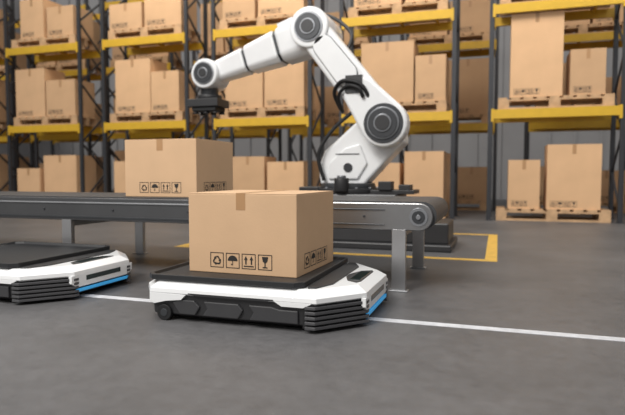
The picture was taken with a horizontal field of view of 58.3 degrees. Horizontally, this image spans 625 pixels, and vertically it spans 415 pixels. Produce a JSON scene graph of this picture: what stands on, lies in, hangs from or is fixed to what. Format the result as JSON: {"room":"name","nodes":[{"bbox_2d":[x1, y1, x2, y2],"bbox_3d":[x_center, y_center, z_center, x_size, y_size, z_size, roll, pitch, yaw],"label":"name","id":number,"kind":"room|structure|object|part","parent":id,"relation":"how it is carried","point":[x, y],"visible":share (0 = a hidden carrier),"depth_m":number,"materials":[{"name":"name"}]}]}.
{"room":"workspace","nodes":[
{"label":"workspace","id":0,"kind":"room"},
{"bbox_2d":[0,0,28,156],"bbox_3d":[-22.316,-5.335,15.516,0.300,11.000,36.000,1,4,18],"label":"wall","id":1,"kind":"structure","parent":0,"point":[24,147],"depth_m":31.71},
{"bbox_2d":[0,199,624,414],"bbox_3d":[-2.235,0.650,9.220,42.000,0.203,36.000,1,4,18],"label":"floor","id":2,"kind":"structure","parent":0,"point":[79,355],"depth_m":3.64,"materials":[{"name":"concrete"}]},
{"bbox_2d":[0,154,8,190],"bbox_3d":[-11.625,-0.927,19.128,2.460,1.769,1.000,1,4,18],"label":"cardboard box","id":3,"kind":"object","parent":2,"relation":"on","point":[3,165],"visible":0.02,"depth_m":18.93,"materials":[{"name":"brown cardboard"}]},
{"bbox_2d":[0,0,19,190],"bbox_3d":[-11.619,-3.889,18.970,2.980,7.700,1.260,1,4,18],"label":"rack","id":4,"kind":"object","parent":2,"relation":"on","point":[12,61],"visible":0.61,"depth_m":18.98,"materials":[{"name":"metal"}]},
{"bbox_2d":[0,9,3,57],"bbox_3d":[-11.625,-5.846,18.834,2.460,1.565,1.000,1,4,18],"label":"wooden pallet","id":5,"kind":"object","parent":4,"relation":"on","point":[1,10],"visible":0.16,"depth_m":18.75,"materials":[{"name":"brown wood"}]},
{"bbox_2d":[0,80,6,129],"bbox_3d":[-11.625,-3.468,18.976,2.460,1.640,1.000,1,4,18],"label":"wooden pallet","id":6,"kind":"object","parent":4,"relation":"on","point":[3,121],"visible":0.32,"depth_m":18.85,"materials":[{"name":"brown wood"}]},
{"bbox_2d":[0,6,34,190],"bbox_3d":[-13.100,-4.144,23.243,2.980,7.700,1.260,1,4,18],"label":"rack","id":7,"kind":"object","parent":2,"relation":"on","point":[3,139],"visible":0.22,"depth_m":22.37,"materials":[{"name":"metal"}]},
{"bbox_2d":[0,33,26,74],"bbox_3d":[-13.106,-6.226,23.100,2.460,1.814,1.000,1,4,18],"label":"wooden pallet","id":8,"kind":"object","parent":7,"relation":"on","point":[21,60],"visible":0.09,"depth_m":22.83,"materials":[{"name":"brown wood"}]},
{"bbox_2d":[0,120,28,137],"bbox_3d":[-13.106,-3.920,23.238,2.460,2.033,1.000,1,4,18],"label":"wooden pallet","id":9,"kind":"object","parent":7,"relation":"on","point":[24,134],"visible":0.16,"depth_m":23.27,"materials":[{"name":"brown wood"}]},
{"bbox_2d":[19,157,29,167],"bbox_3d":[-13.106,-1.202,23.400,2.460,1.809,1.000,1,4,18],"label":"cardboard box","id":10,"kind":"object","parent":2,"relation":"on","point":[22,164],"visible":0.02,"depth_m":23.11,"materials":[{"name":"brown cardboard"}]},
{"bbox_2d":[3,0,108,192],"bbox_3d":[-8.154,-3.820,17.826,2.980,7.700,1.260,1,4,18],"label":"rack","id":11,"kind":"object","parent":2,"relation":"on","point":[63,129],"visible":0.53,"depth_m":17.57,"materials":[{"name":"metal"}]},
{"bbox_2d":[11,0,97,54],"bbox_3d":[-8.160,-5.737,17.692,2.460,1.483,1.000,1,4,18],"label":"wooden pallet","id":12,"kind":"object","parent":11,"relation":"on","point":[42,22],"visible":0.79,"depth_m":17.33,"materials":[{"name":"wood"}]},
{"bbox_2d":[14,68,98,126],"bbox_3d":[-8.160,-3.471,17.827,2.460,1.783,1.000,1,4,18],"label":"wooden pallet","id":13,"kind":"object","parent":11,"relation":"on","point":[44,96],"visible":0.92,"depth_m":17.51,"materials":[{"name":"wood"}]},
{"bbox_2d":[17,155,95,191],"bbox_3d":[-8.160,-0.816,17.986,2.460,1.683,1.000,1,4,18],"label":"cardboard boxes","id":14,"kind":"object","parent":2,"relation":"on","point":[60,173],"visible":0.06,"depth_m":17.55,"materials":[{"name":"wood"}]},
{"bbox_2d":[0,241,131,301],"bbox_3d":[-2.771,0.602,5.523,1.736,0.340,1.424,1,4,18],"label":"vehicle","id":15,"kind":"object","parent":2,"relation":"on","point":[29,271],"visible":1,"depth_m":5.05,"materials":[{"name":"grey plastic"}]},
{"bbox_2d":[0,241,109,268],"bbox_3d":[-2.941,0.456,5.571,1.280,0.055,1.310,1,4,18],"label":"tray","id":16,"kind":"object","parent":15,"relation":"on","point":[18,254],"depth_m":5.64,"materials":[{"name":"black plastic"}]},
{"bbox_3d":[-2.183,0.490,5.321,0.317,0.017,1.198,1,4,18],"label":"trim","id":17,"kind":"part","parent":15,"relation":"part of","materials":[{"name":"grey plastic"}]},
{"bbox_2d":[27,0,111,192],"bbox_3d":[-9.587,-4.075,22.084,2.980,7.700,1.260,1,4,18],"label":"rack","id":18,"kind":"object","parent":2,"relation":"on","point":[92,77],"visible":0.33,"depth_m":21.83,"materials":[{"name":"metal"}]},
{"bbox_2d":[36,21,100,76],"bbox_3d":[-9.593,-6.233,21.936,2.460,1.967,1.000,1,4,18],"label":"wooden pallet","id":19,"kind":"object","parent":18,"relation":"on","point":[66,65],"visible":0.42,"depth_m":21.66,"materials":[{"name":"brown wood"}]},
{"bbox_2d":[51,104,101,135],"bbox_3d":[-9.593,-3.479,22.100,2.460,1.288,1.000,1,4,18],"label":"wooden pallet","id":20,"kind":"object","parent":18,"relation":"on","point":[99,105],"visible":0.02,"depth_m":21.99,"materials":[{"name":"brown wood"}]},
{"bbox_2d":[39,157,103,191],"bbox_3d":[-9.593,-1.121,22.241,2.460,1.785,1.000,1,4,18],"label":"wooden pallet","id":21,"kind":"object","parent":2,"relation":"on","point":[99,171],"visible":0.02,"depth_m":22.07,"materials":[{"name":"brown wood"}]},
{"bbox_2d":[114,161,125,192],"bbox_3d":[-4.695,-0.748,16.842,2.460,1.683,1.000,1,4,18],"label":"wooden pallet","id":22,"kind":"object","parent":2,"relation":"on","point":[119,166],"visible":0.02,"depth_m":16.69,"materials":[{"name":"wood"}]},
{"bbox_2d":[115,151,124,160],"bbox_3d":[-6.175,-1.150,21.107,2.460,1.978,1.000,1,4,18],"label":"cardboard box","id":23,"kind":"object","parent":2,"relation":"on","point":[121,154],"visible":0.02,"depth_m":20.95,"materials":[{"name":"brown cardboard"}]},
{"bbox_2d":[105,0,189,192],"bbox_3d":[-6.169,-4.007,20.955,2.980,7.700,1.260,1,4,18],"label":"rack","id":24,"kind":"object","parent":2,"relation":"on","point":[150,135],"visible":0.2,"depth_m":20.66,"materials":[{"name":"metal"}]},
{"bbox_2d":[110,43,182,68],"bbox_3d":[-6.175,-5.879,20.824,2.460,1.393,1.000,1,4,18],"label":"wooden pallet","id":25,"kind":"object","parent":24,"relation":"on","point":[117,54],"visible":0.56,"depth_m":20.54,"materials":[{"name":"brown wood"}]},
{"bbox_2d":[112,93,181,133],"bbox_3d":[-6.175,-3.756,20.951,2.460,1.979,1.000,1,4,18],"label":"wooden pallet","id":26,"kind":"object","parent":24,"relation":"on","point":[116,131],"visible":0.02,"depth_m":20.91,"materials":[{"name":"brown wood"}]},
{"bbox_2d":[100,0,208,192],"bbox_3d":[-4.688,-3.752,16.681,2.980,7.700,1.260,1,4,18],"label":"rack","id":27,"kind":"object","parent":2,"relation":"on","point":[185,126],"visible":0.69,"depth_m":16.51,"materials":[{"name":"metal"}]},
{"bbox_2d":[108,0,198,47],"bbox_3d":[-4.695,-5.769,16.542,2.460,1.683,1.000,1,4,18],"label":"wooden pallet","id":28,"kind":"object","parent":27,"relation":"on","point":[150,17],"visible":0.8,"depth_m":16.19,"materials":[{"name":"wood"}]},
{"bbox_2d":[110,58,199,123],"bbox_3d":[-4.695,-3.428,16.682,2.460,1.833,1.000,1,4,18],"label":"wooden pallet","id":29,"kind":"object","parent":27,"relation":"on","point":[145,90],"visible":0.91,"depth_m":16.28,"materials":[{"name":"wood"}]},
{"bbox_2d":[0,191,447,291],"bbox_3d":[-5.045,0.207,7.909,13.470,0.842,1.476,1,4,18],"label":"conveyor","id":30,"kind":"object","parent":2,"relation":"on","point":[403,215],"visible":0.73,"depth_m":6.10,"materials":[{"name":"metal"}]},
{"bbox_2d":[125,138,232,196],"bbox_3d":[-1.576,-0.470,6.729,0.932,0.652,0.904,1,4,18],"label":"cardboard box","id":31,"kind":"object","parent":30,"relation":"on","point":[184,166],"visible":0.94,"depth_m":6.33,"materials":[{"name":"brown cardboard"}]},
{"bbox_2d":[192,0,281,161],"bbox_3d":[-2.656,-3.938,19.796,2.980,7.700,1.260,1,4,18],"label":"rack","id":32,"kind":"object","parent":2,"relation":"on","point":[260,133],"visible":0.16,"depth_m":19.59,"materials":[{"name":"metal"}]},
{"bbox_2d":[199,2,256,59],"bbox_3d":[-2.662,-6.109,19.647,2.460,1.993,1.000,1,4,18],"label":"wooden pallet","id":33,"kind":"object","parent":32,"relation":"on","point":[222,47],"visible":0.25,"depth_m":19.45,"materials":[{"name":"brown wood"}]},
{"bbox_2d":[200,89,274,131],"bbox_3d":[-2.662,-3.600,19.797,2.460,1.804,1.000,1,4,18],"label":"wooden pallet","id":34,"kind":"object","parent":32,"relation":"on","point":[220,92],"visible":0.18,"depth_m":19.60,"materials":[{"name":"brown wood"}]},
{"bbox_2d":[211,0,324,185],"bbox_3d":[-1.223,-3.683,15.537,2.980,7.700,1.260,1,4,18],"label":"rack","id":35,"kind":"object","parent":2,"relation":"on","point":[306,121],"visible":0.47,"depth_m":15.29,"materials":[{"name":"metal"}]},
{"bbox_2d":[219,0,313,38],"bbox_3d":[-1.229,-5.650,15.401,2.460,1.583,1.000,1,4,18],"label":"wooden pallet","id":36,"kind":"object","parent":35,"relation":"on","point":[236,13],"visible":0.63,"depth_m":15.09,"materials":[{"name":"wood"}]},
{"bbox_2d":[220,59,315,119],"bbox_3d":[-1.229,-3.344,15.539,2.460,1.803,1.000,1,4,18],"label":"wooden pallet","id":37,"kind":"object","parent":35,"relation":"on","point":[283,90],"visible":0.75,"depth_m":15.09,"materials":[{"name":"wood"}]},
{"bbox_2d":[149,256,387,330],"bbox_3d":[-0.303,0.652,4.676,1.736,0.340,1.424,1,4,18],"label":"vehicle","id":38,"kind":"object","parent":2,"relation":"on","point":[338,293],"visible":0.9,"depth_m":4.07,"materials":[{"name":"grey plastic"}]},
{"bbox_2d":[150,256,347,288],"bbox_3d":[-0.473,0.507,4.724,1.280,0.055,1.310,1,4,18],"label":"tray","id":39,"kind":"object","parent":38,"relation":"on","point":[179,275],"depth_m":4.22,"materials":[{"name":"black plastic"}]},
{"bbox_2d":[189,190,332,277],"bbox_3d":[-0.406,0.182,4.777,0.942,0.636,0.884,1,4,20],"label":"cardboard box","id":40,"kind":"object","parent":38,"relation":"on","point":[275,233],"visible":1,"depth_m":4.39,"materials":[{"name":"brown cardboard"}]},
{"bbox_3d":[0.285,0.540,4.475,0.317,0.017,1.198,1,4,18],"label":"trim","id":41,"kind":"part","parent":38,"relation":"part of","materials":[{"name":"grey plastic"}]},
{"bbox_2d":[233,156,313,189],"bbox_3d":[-1.229,-0.629,15.701,2.460,1.583,1.000,1,4,18],"label":"cardboard boxes","id":42,"kind":"object","parent":2,"relation":"on","point":[253,172],"visible":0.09,"depth_m":15.28,"materials":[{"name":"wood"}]},
{"bbox_2d":[298,161,319,185],"bbox_3d":[0.756,-0.796,18.832,2.460,1.542,1.000,1,4,18],"label":"wooden pallet","id":43,"kind":"object","parent":2,"relation":"on","point":[316,170],"visible":0.02,"depth_m":18.57,"materials":[{"name":"brown wood"}]},
{"bbox_2d":[187,6,456,252],"bbox_3d":[0.042,-1.286,8.983,4.400,3.696,1.240,1,4,18],"label":"robot","id":44,"kind":"object","parent":2,"relation":"on","point":[350,165],"visible":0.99,"depth_m":8.46,"materials":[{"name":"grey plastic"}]},
{"bbox_3d":[0.338,-2.198,8.377,0.683,0.779,0.060,1,4,18],"label":"arm","id":45,"kind":"part","parent":44,"relation":"part of"},
{"bbox_3d":[0.481,-2.088,8.516,1.496,1.768,0.320,1,4,18],"label":"arm","id":46,"kind":"part","parent":44,"relation":"part of"},
{"bbox_2d":[288,27,381,161],"bbox_3d":[0.762,-3.870,18.667,2.980,7.700,1.260,1,4,18],"label":"rack","id":47,"kind":"object","parent":2,"relation":"on","point":[303,132],"visible":0.14,"depth_m":18.60,"materials":[{"name":"metal"}]},
{"bbox_2d":[314,86,349,127],"bbox_3d":[0.756,-3.316,18.681,2.460,1.371,1.000,1,4,18],"label":"wooden pallet","id":48,"kind":"object","parent":47,"relation":"on","point":[331,109],"visible":0.3,"depth_m":18.25,"materials":[{"name":"brown wood"}]},
{"bbox_2d":[326,11,371,49],"bbox_3d":[0.756,-5.706,18.538,2.460,1.319,1.000,1,4,18],"label":"wooden pallet","id":49,"kind":"object","parent":47,"relation":"on","point":[362,40],"visible":0.05,"depth_m":17.93,"materials":[{"name":"brown wood"}]},
{"bbox_2d":[79,293,624,341],"bbox_3d":[-2.502,0.788,5.229,32.000,0.003,0.090,1,4,18],"label":"guide","id":50,"kind":"object","parent":2,"relation":"on","point":[80,294],"visible":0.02,"depth_m":4.01,"materials":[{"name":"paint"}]},
{"bbox_2d":[339,0,460,219],"bbox_3d":[2.243,-3.615,14.393,2.980,7.700,1.260,1,4,18],"label":"rack","id":51,"kind":"object","parent":2,"relation":"on","point":[451,117],"visible":0.59,"depth_m":14.10,"materials":[{"name":"metal"}]},
{"bbox_2d":[348,40,449,112],"bbox_3d":[2.236,-3.266,14.395,2.460,1.783,1.000,1,4,18],"label":"wooden pallet","id":52,"kind":"object","parent":51,"relation":"on","point":[416,82],"visible":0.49,"depth_m":13.89,"materials":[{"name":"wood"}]},
{"bbox_2d":[348,0,450,28],"bbox_3d":[2.236,-5.682,14.251,2.460,1.783,1.000,1,4,18],"label":"wooden pallet","id":53,"kind":"object","parent":51,"relation":"on","point":[362,8],"visible":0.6,"depth_m":14.04,"materials":[{"name":"brown wood"}]},
{"bbox_2d":[372,151,447,217],"bbox_3d":[2.236,-0.601,14.555,2.460,1.663,1.000,1,4,18],"label":"wooden pallet","id":54,"kind":"object","parent":2,"relation":"on","point":[426,171],"visible":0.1,"depth_m":13.91,"materials":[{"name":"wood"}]},
{"bbox_2d":[399,0,499,210],"bbox_3d":[4.275,-3.801,17.508,2.980,7.700,1.260,1,4,18],"label":"rack","id":55,"kind":"object","parent":2,"relation":"on","point":[478,45],"visible":0.48,"depth_m":16.90,"materials":[{"name":"metal"}]},
{"bbox_2d":[409,58,488,123],"bbox_3d":[4.269,-3.534,17.504,2.460,1.947,1.000,1,4,18],"label":"wooden pallet","id":56,"kind":"object","parent":55,"relation":"on","point":[473,73],"visible":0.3,"depth_m":16.86,"materials":[{"name":"brown wood"}]},
{"bbox_2d":[408,0,489,52],"bbox_3d":[4.269,-5.614,17.380,2.460,1.275,1.000,1,4,18],"label":"wooden pallet","id":57,"kind":"object","parent":55,"relation":"on","point":[474,14],"visible":0.48,"depth_m":16.78,"materials":[{"name":"brown wood"}]},
{"bbox_2d":[446,153,486,210],"bbox_3d":[4.269,-0.823,17.666,2.460,1.736,1.000,1,4,18],"label":"wooden pallet","id":58,"kind":"object","parent":2,"relation":"on","point":[472,181],"visible":0.48,"depth_m":17.03,"materials":[{"name":"brown wood"}]},
{"bbox_2d":[496,144,610,222],"bbox_3d":[5.702,-0.592,13.407,2.460,1.783,1.000,1,4,18],"label":"wooden pallet","id":59,"kind":"object","parent":2,"relation":"on","point":[572,172],"visible":1,"depth_m":12.94,"materials":[{"name":"brown wood"}]},
{"bbox_2d":[484,0,624,223],"bbox_3d":[5.708,-3.547,13.249,2.980,7.700,1.260,1,4,18],"label":"rack","id":60,"kind":"object","parent":2,"relation":"on","point":[587,113],"visible":0.97,"depth_m":13.05,"materials":[{"name":"metal"}]},
{"bbox_2d":[500,0,610,16],"bbox_3d":[5.702,-5.663,13.104,2.460,1.883,1.000,1,4,18],"label":"wooden pallet","id":61,"kind":"object","parent":60,"relation":"on","point":[501,1],"visible":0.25,"depth_m":13.34,"materials":[{"name":"brown wood"}]},
{"bbox_2d":[498,10,614,109],"bbox_3d":[5.702,-3.407,13.239,2.460,2.203,1.000,1,4,18],"label":"wooden pallet","id":62,"kind":"object","parent":60,"relation":"on","point":[537,38],"visible":0.96,"depth_m":12.87,"materials":[{"name":"brown wood"}]},
{"bbox_2d":[524,31,624,169],"bbox_3d":[7.788,-3.732,16.348,2.980,7.700,1.260,1,4,18],"label":"rack","id":63,"kind":"object","parent":2,"relation":"on","point":[581,39],"visible":0.37,"depth_m":16.15,"materials":[{"name":"metal"}]},
{"bbox_2d":[534,63,620,119],"bbox_3d":[7.781,-3.327,16.353,2.460,1.672,1.000,1,4,18],"label":"wooden pallet","id":64,"kind":"object","parent":63,"relation":"on","point":[608,89],"visible":0.08,"depth_m":15.76,"materials":[{"name":"brown wood"}]},
{"bbox_2d":[564,4,623,42],"bbox_3d":[7.781,-5.812,16.204,2.460,1.810,1.000,1,4,18],"label":"wooden pallet","id":65,"kind":"object","parent":63,"relation":"on","point":[598,25],"visible":0.26,"depth_m":15.80,"materials":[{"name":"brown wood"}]},
{"bbox_2d":[539,166,624,212],"bbox_3d":[7.781,-0.551,16.519,2.460,1.328,1.000,1,4,18],"label":"wooden pallet","id":66,"kind":"object","parent":2,"relation":"on","point":[605,173],"visible":0.22,"depth_m":15.88,"materials":[{"name":"brown wood"}]},
{"bbox_2d":[28,0,621,198],"bbox_3d":[3.453,-5.965,26.055,42.000,11.000,0.370,1,4,18],"label":"wall","id":67,"kind":"structure","parent":0,"point":[472,147],"depth_m":25.01,"materials":[{"name":"grey paint"}]}
]}

